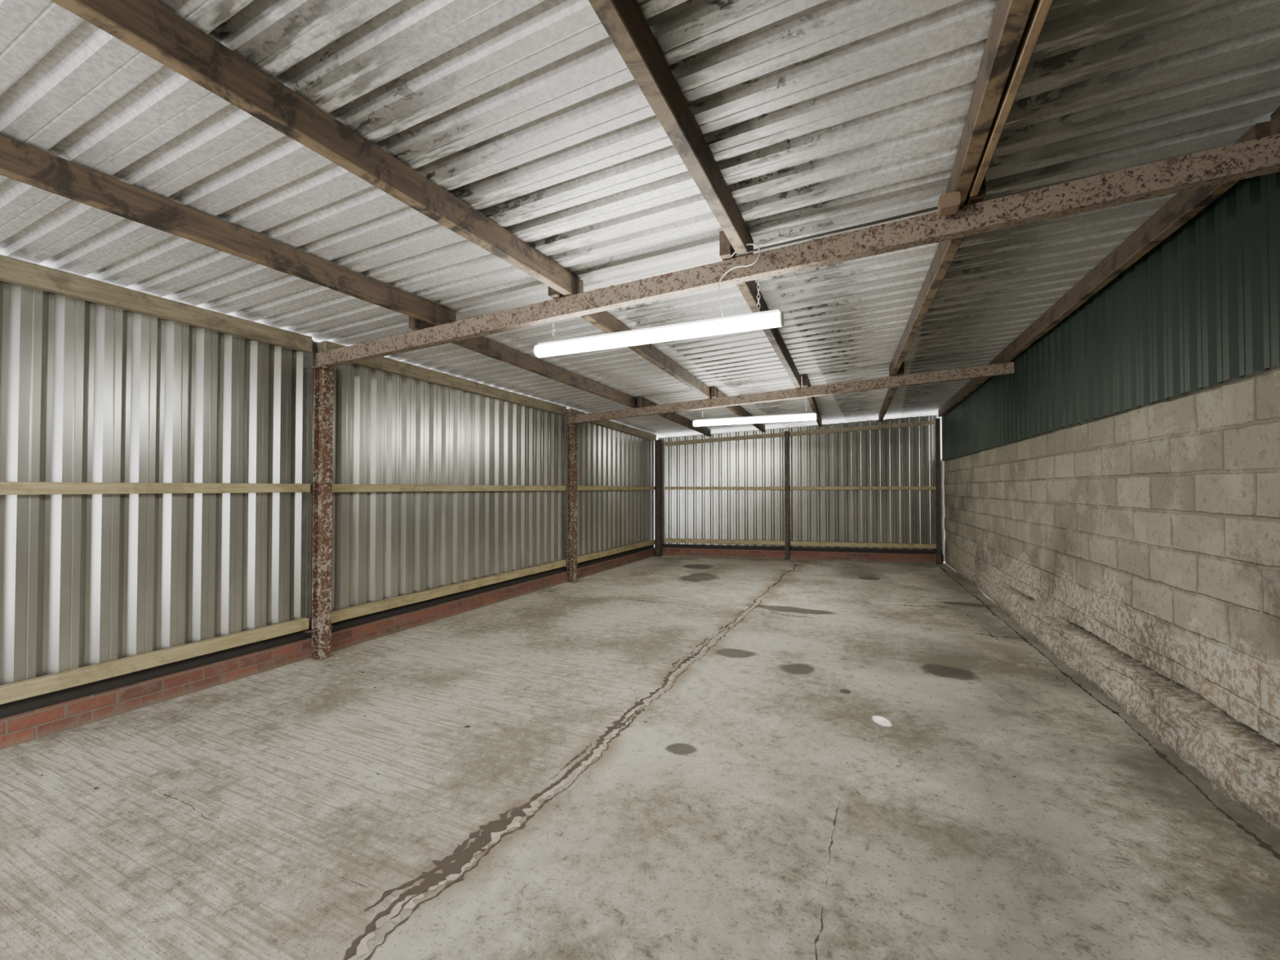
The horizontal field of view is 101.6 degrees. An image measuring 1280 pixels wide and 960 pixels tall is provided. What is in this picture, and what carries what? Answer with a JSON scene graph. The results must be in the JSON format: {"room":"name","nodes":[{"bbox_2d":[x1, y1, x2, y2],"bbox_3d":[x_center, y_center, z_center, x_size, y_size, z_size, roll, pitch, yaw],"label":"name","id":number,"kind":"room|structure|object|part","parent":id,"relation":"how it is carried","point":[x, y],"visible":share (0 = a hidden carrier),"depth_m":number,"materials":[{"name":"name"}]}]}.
{"room":"empty garage","nodes":[
{"label":"empty garage","id":0,"kind":"room"},
{"bbox_2d":[0,280,654,684],"bbox_3d":[-2.119,0.154,5.814,0.032,2.635,11.550,0,-1,25],"label":"wall","id":1,"kind":"structure","parent":0,"point":[91,392],"depth_m":3.83,"materials":[{"name":"silver metal"}]},
{"bbox_2d":[0,617,308,704],"bbox_3d":[-3.632,1.153,2.427,0.068,0.092,4.159,0,-1,25],"label":"rail","id":2,"kind":"object","parent":1,"relation":"attached to","point":[20,690],"visible":1,"depth_m":3.32,"materials":[{"name":"beige wood"}]},
{"bbox_2d":[0,254,311,352],"bbox_3d":[-3.631,-1.155,2.460,0.074,0.129,4.160,0,-1,25],"label":"wall plate","id":3,"kind":"object","parent":1,"relation":"attached to","point":[12,270],"visible":1,"depth_m":3.33,"materials":[{"name":"beige wood"}]},
{"bbox_2d":[320,340,566,415],"bbox_3d":[-1.914,-1.077,6.139,0.072,0.164,3.723,0,-1,25],"label":"wall plate","id":4,"kind":"object","parent":1,"relation":"attached to","point":[382,363],"visible":0.87,"depth_m":5.70,"materials":[{"name":"beige wood"}]},
{"bbox_2d":[331,560,565,623],"bbox_3d":[-1.917,1.211,6.105,0.068,0.092,3.718,0,-1,25],"label":"rail","id":5,"kind":"object","parent":1,"relation":"attached to","point":[362,610],"visible":0.94,"depth_m":5.48,"materials":[{"name":"beige wood"}]},
{"bbox_2d":[332,484,566,492],"bbox_3d":[-1.917,0.096,6.122,0.069,0.072,3.720,0,-1,25],"label":"rail","id":6,"kind":"object","parent":1,"relation":"attached to","point":[335,487],"visible":0.96,"depth_m":5.49,"materials":[{"name":"beige wood"}]},
{"bbox_2d":[566,485,654,490],"bbox_3d":[-0.388,0.147,9.403,0.070,0.072,3.281,0,-1,25],"label":"rail","id":7,"kind":"object","parent":1,"relation":"attached to","point":[579,487],"visible":0.94,"depth_m":8.97,"materials":[{"name":"beige wood"}]},
{"bbox_2d":[566,539,654,564],"bbox_3d":[-0.388,1.263,9.384,0.069,0.093,3.279,0,-1,25],"label":"rail","id":8,"kind":"object","parent":1,"relation":"attached to","point":[585,557],"visible":0.89,"depth_m":9.12,"materials":[{"name":"beige wood"}]},
{"bbox_2d":[588,419,656,440],"bbox_3d":[-0.277,-0.926,9.648,0.072,0.195,2.724,0,-1,25],"label":"wall plate","id":9,"kind":"object","parent":1,"relation":"attached to","point":[608,424],"depth_m":9.60,"materials":[{"name":"beige wood"}]},
{"bbox_2d":[0,555,1279,959],"bbox_3d":[0.656,1.471,4.579,6.500,0.010,14.895,0,-1,25],"label":"floor","id":10,"kind":"structure","parent":0,"point":[703,829],"depth_m":2.33,"materials":[{"name":"concrete"}]},
{"bbox_2d":[305,364,336,660],"bbox_3d":[-2.631,0.263,4.335,0.139,2.401,0.200,0,-1,25],"label":"steel post","id":11,"kind":"object","parent":10,"relation":"on","point":[321,631],"depth_m":4.33,"materials":[{"name":"brown metal"}]},
{"bbox_2d":[0,544,654,750],"bbox_3d":[-2.095,1.373,5.711,0.070,0.234,11.420,0,-1,25],"label":"brick plinth","id":12,"kind":"object","parent":10,"relation":"on","point":[25,720],"visible":0.94,"depth_m":3.78,"materials":[{"name":"brick"}]},
{"bbox_2d":[565,422,578,582],"bbox_3d":[-1.008,0.338,7.814,0.139,2.362,0.200,0,-1,25],"label":"steel post","id":13,"kind":"object","parent":10,"relation":"on","point":[572,431],"depth_m":7.81,"materials":[{"name":"brown metal"}]},
{"bbox_2d":[653,439,662,556],"bbox_3d":[0.377,0.367,10.743,0.130,2.395,0.130,0,-1,25],"label":"steel post","id":14,"kind":"object","parent":10,"relation":"on","point":[658,443],"visible":1,"depth_m":10.73,"materials":[{"name":"brown metal"}]},
{"bbox_2d":[784,431,790,559],"bbox_3d":[2.893,0.297,10.300,0.105,2.521,0.090,0,-1,13],"label":"steel post","id":15,"kind":"object","parent":10,"relation":"on","point":[786,433],"visible":1,"depth_m":10.26,"materials":[{"name":"brown metal"}]},
{"bbox_2d":[568,361,1014,423],"bbox_3d":[1.445,-1.044,6.685,5.528,0.362,0.082,0,-1,25],"label":"steel roof beam","id":16,"kind":"object","parent":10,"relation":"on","point":[1006,368],"visible":0.99,"depth_m":6.36,"materials":[{"name":"brown metal"}]},
{"bbox_2d":[408,315,639,408],"bbox_3d":[-0.852,-1.134,5.646,0.062,0.169,4.003,0,-1,24],"label":"timber purlin","id":17,"kind":"object","parent":16,"relation":"on","point":[481,344],"visible":0.84,"depth_m":5.15,"materials":[{"name":"brown wood"}]},
{"bbox_2d":[548,286,712,399],"bbox_3d":[0.195,-1.190,5.158,0.062,0.168,4.005,0,-1,22],"label":"timber purlin","id":18,"kind":"object","parent":16,"relation":"on","point":[604,321],"visible":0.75,"depth_m":4.87,"materials":[{"name":"brown wood"}]},
{"bbox_2d":[637,395,711,435],"bbox_3d":[0.701,-1.028,8.950,0.062,0.225,3.626,0,-1,23],"label":"timber purlin","id":19,"kind":"object","parent":16,"relation":"on","point":[642,402],"visible":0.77,"depth_m":8.72,"materials":[{"name":"brown wood"}]},
{"bbox_2d":[711,386,765,431],"bbox_3d":[1.708,-1.086,8.600,0.063,0.208,3.848,0,-1,23],"label":"timber purlin","id":20,"kind":"object","parent":16,"relation":"on","point":[738,410],"visible":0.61,"depth_m":8.08,"materials":[{"name":"brown wood"}]},
{"bbox_2d":[692,398,817,426],"bbox_3d":[1.437,-0.864,6.693,1.580,0.278,0.090,0,-1,25],"label":"strip light","id":21,"kind":"object","parent":16,"relation":"hanging from","point":[806,416],"visible":1,"depth_m":6.63,"materials":[{"name":"white plastic"}]},
{"bbox_2d":[693,413,816,426],"bbox_3d":[1.437,-0.760,6.691,1.564,0.069,0.090,0,-1,25],"label":"diffuser","id":22,"kind":"object","parent":21,"relation":"attached to","point":[791,417],"depth_m":6.64,"materials":[{"name":"white plastic"}]},
{"bbox_2d":[720,231,801,388],"bbox_3d":[1.224,-1.244,4.680,0.064,0.158,4.007,0,-1,22],"label":"timber purlin","id":23,"kind":"object","parent":16,"relation":"on","point":[748,290],"visible":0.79,"depth_m":3.80,"materials":[{"name":"brown wood"}]},
{"bbox_2d":[802,374,822,426],"bbox_3d":[2.742,-1.152,8.220,0.063,0.194,4.026,0,-1,22],"label":"timber purlin","id":24,"kind":"object","parent":16,"relation":"on","point":[806,383],"visible":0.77,"depth_m":7.68,"materials":[{"name":"brown wood"}]},
{"bbox_2d":[878,361,904,422],"bbox_3d":[3.747,-1.215,7.888,0.062,0.176,4.276,0,-1,22],"label":"timber purlin","id":25,"kind":"object","parent":16,"relation":"on","point":[891,391],"visible":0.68,"depth_m":7.54,"materials":[{"name":"brown wood"}]},
{"bbox_2d":[889,173,986,377],"bbox_3d":[2.225,-1.297,4.214,0.063,0.156,4.011,0,-1,21],"label":"timber purlin","id":26,"kind":"object","parent":16,"relation":"on","point":[946,251],"visible":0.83,"depth_m":3.47,"materials":[{"name":"brown wood"}]},
{"bbox_2d":[1000,120,1270,363],"bbox_3d":[3.208,-1.345,3.850,0.061,0.145,3.760,0,-1,22],"label":"timber purlin","id":27,"kind":"object","parent":16,"relation":"on","point":[1182,206],"visible":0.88,"depth_m":3.04,"materials":[{"name":"brown wood"}]},
{"bbox_2d":[315,133,1279,367],"bbox_3d":[-0.073,-1.124,3.157,5.758,0.332,0.082,0,-1,25],"label":"steel roof beam","id":28,"kind":"object","parent":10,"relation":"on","point":[1258,157],"visible":0.97,"depth_m":2.54,"materials":[{"name":"brown metal"}]},
{"bbox_2d":[0,133,455,325],"bbox_3d":[-2.379,-1.215,1.967,0.062,0.141,4.321,0,-1,27],"label":"timber purlin","id":29,"kind":"object","parent":28,"relation":"on","point":[20,162],"visible":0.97,"depth_m":2.44,"materials":[{"name":"brown wood"}]},
{"bbox_2d":[50,0,583,296],"bbox_3d":[-1.355,-1.265,1.491,0.063,0.138,4.322,0,-1,26],"label":"timber purlin","id":30,"kind":"object","parent":28,"relation":"on","point":[149,27],"visible":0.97,"depth_m":1.78,"materials":[{"name":"brown wood"}]},
{"bbox_2d":[533,279,783,357],"bbox_3d":[0.041,-0.948,3.108,1.580,0.274,0.090,0,-1,25],"label":"strip light","id":31,"kind":"object","parent":28,"relation":"hanging from","point":[771,318],"visible":1,"depth_m":3.02,"materials":[{"name":"white plastic"}]},
{"bbox_3d":[-0.561,-0.959,3.388,0.014,0.142,0.014,0,-1,-20],"label":"chain","id":32,"kind":"part","parent":31,"relation":"part of","materials":[{"name":"metal"}]},
{"bbox_2d":[534,311,781,357],"bbox_3d":[0.041,-0.846,3.106,1.564,0.069,0.090,0,-1,25],"label":"diffuser","id":33,"kind":"object","parent":31,"relation":"attached to","point":[759,320],"depth_m":3.03,"materials":[{"name":"white plastic"}]},
{"bbox_3d":[0.642,-0.993,2.828,0.014,0.193,0.014,0,-1,-20],"label":"chain","id":34,"kind":"part","parent":31,"relation":"part of","materials":[{"name":"metal"}]},
{"bbox_2d":[589,0,753,257],"bbox_3d":[-0.270,-1.319,0.986,0.064,0.140,4.320,0,-1,24],"label":"timber purlin","id":35,"kind":"object","parent":28,"relation":"on","point":[624,21],"visible":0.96,"depth_m":1.77,"materials":[{"name":"brown wood"}]},
{"bbox_2d":[718,243,759,316],"bbox_3d":[0.530,-1.078,2.808,0.238,0.346,0.045,-1,-1,41],"label":"cable","id":36,"kind":"object","parent":35,"relation":"hanging from","point":[756,246],"visible":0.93,"depth_m":2.82,"materials":[{"name":"plastic"}]},
{"bbox_2d":[735,206,937,256],"bbox_3d":[0.990,-1.246,2.617,1.041,0.057,0.016,0,-1,25],"label":"cable","id":37,"kind":"object","parent":28,"relation":"attached to","point":[934,207],"visible":0.94,"depth_m":2.60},
{"bbox_2d":[945,0,1035,206],"bbox_3d":[0.662,-1.363,0.552,0.063,0.137,4.324,0,-1,23],"label":"timber purlin","id":38,"kind":"object","parent":28,"relation":"on","point":[1010,20],"visible":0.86,"depth_m":1.72,"materials":[{"name":"brown wood"}]},
{"bbox_2d":[937,191,960,216],"bbox_3d":[1.369,-1.223,2.316,0.080,0.060,0.080,0,-1,25],"label":"wood block","id":39,"kind":"object","parent":38,"relation":"attached to","point":[948,203],"visible":1,"depth_m":2.29,"materials":[{"name":"brown wood"}]},
{"bbox_2d":[662,543,943,563],"bbox_3d":[3.037,1.446,10.351,5.376,0.234,0.070,0,-1,13],"label":"brick plinth","id":40,"kind":"object","parent":10,"relation":"on","point":[669,549],"visible":0.93,"depth_m":10.29,"materials":[{"name":"brick"}]},
{"bbox_2d":[935,417,942,564],"bbox_3d":[5.534,0.202,9.690,0.090,2.692,0.080,0,-1,13],"label":"steel post","id":41,"kind":"object","parent":10,"relation":"on","point":[937,420],"visible":1,"depth_m":9.66,"materials":[{"name":"metal"}]},
{"bbox_3d":[-1.591,-1.184,-0.371,5.990,0.341,0.082,0,-1,25],"label":"steel roof beam","id":42,"kind":"object","parent":10,"relation":"on","visible":0},
{"bbox_2d":[0,481,310,494],"bbox_3d":[-3.631,0.038,2.443,0.069,0.074,4.159,0,-1,25],"label":"rail","id":43,"kind":"object","parent":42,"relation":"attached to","point":[6,487],"visible":1,"depth_m":3.32,"materials":[{"name":"beige wood"}]},
{"bbox_2d":[969,0,1053,196],"bbox_3d":[0.698,-1.356,0.479,0.030,0.125,4.022,0,-1,23],"label":"batten","id":44,"kind":"object","parent":42,"relation":"on","point":[1041,8],"visible":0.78,"depth_m":1.69,"materials":[{"name":"brown wood"}]},
{"bbox_2d":[1269,105,1279,136],"bbox_3d":[1.695,-1.414,0.061,0.064,0.147,4.300,0,-1,22],"label":"timber purlin","id":45,"kind":"object","parent":42,"relation":"on","point":[1274,117],"visible":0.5,"depth_m":2.03,"materials":[{"name":"brown wood"}]},
{"bbox_2d":[0,0,1279,437],"bbox_3d":[1.149,-1.237,5.442,6.500,0.459,13.700,0,-1,25],"label":"ceiling","id":46,"kind":"structure","parent":0,"point":[815,117],"depth_m":2.19,"materials":[{"name":"grey metal"}]},
{"bbox_2d":[567,408,587,416],"bbox_3d":[-0.995,-1.020,8.109,0.072,0.126,0.572,0,-1,25],"label":"wall plate","id":47,"kind":"object","parent":46,"relation":"attached to","point":[571,411],"depth_m":7.98,"materials":[{"name":"beige wood"}]},
{"bbox_2d":[937,352,1000,417],"bbox_3d":[4.729,-1.271,7.643,0.064,0.155,4.297,0,-1,22],"label":"timber purlin","id":48,"kind":"object","parent":46,"relation":"attached to","point":[975,383],"visible":0.81,"depth_m":7.42,"materials":[{"name":"brown wood"}]},
{"bbox_2d":[657,414,945,561],"bbox_3d":[3.054,0.156,10.425,5.486,2.776,0.034,0,-1,13],"label":"wall","id":49,"kind":"structure","parent":0,"point":[901,456],"depth_m":10.34,"materials":[{"name":"silver metal"}]},
{"bbox_2d":[664,537,784,545],"bbox_3d":[1.704,1.256,10.658,2.416,0.083,0.068,0,-1,13],"label":"rail","id":50,"kind":"object","parent":49,"relation":"attached to","point":[666,540],"visible":1,"depth_m":10.62,"materials":[{"name":"beige wood"}]},
{"bbox_2d":[664,432,784,445],"bbox_3d":[1.704,-0.832,10.691,2.417,0.224,0.068,0,-1,13],"label":"rail","id":51,"kind":"object","parent":49,"relation":"attached to","point":[776,434],"visible":0.99,"depth_m":10.65,"materials":[{"name":"beige wood"}]},
{"bbox_2d":[665,486,784,489],"bbox_3d":[1.705,0.168,10.676,2.414,0.062,0.068,0,-1,13],"label":"rail","id":52,"kind":"object","parent":49,"relation":"attached to","point":[666,487],"visible":0.94,"depth_m":10.63,"materials":[{"name":"beige wood"}]},
{"bbox_2d":[789,420,935,435],"bbox_3d":[4.282,-1.001,10.115,2.678,0.243,0.068,0,-1,13],"label":"rail","id":53,"kind":"object","parent":49,"relation":"attached to","point":[926,422],"visible":0.95,"depth_m":10.08,"materials":[{"name":"beige wood"}]},
{"bbox_2d":[789,486,936,489],"bbox_3d":[4.282,0.159,10.094,2.672,0.064,0.068,0,-1,13],"label":"rail","id":54,"kind":"object","parent":49,"relation":"attached to","point":[790,487],"visible":0.93,"depth_m":10.06,"materials":[{"name":"beige wood"}]},
{"bbox_2d":[790,541,936,548],"bbox_3d":[4.282,1.248,10.079,2.672,0.082,0.067,0,-1,13],"label":"rail","id":55,"kind":"object","parent":49,"relation":"attached to","point":[792,543],"visible":0.95,"depth_m":10.04,"materials":[{"name":"beige wood"}]},
{"bbox_2d":[943,364,1279,831],"bbox_3d":[3.379,0.486,3.864,0.284,1.950,12.713,0,-1,22],"label":"wall","id":56,"kind":"structure","parent":0,"point":[1140,547],"depth_m":3.03,"materials":[{"name":"concrete"}]},
{"bbox_2d":[942,172,1279,461],"bbox_3d":[3.316,-0.932,3.860,0.028,0.999,12.593,0,-1,22],"label":"cladding","id":57,"kind":"object","parent":56,"relation":"attached to","point":[1200,308],"visible":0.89,"depth_m":2.98,"materials":[{"name":"green metal"}]}
]}

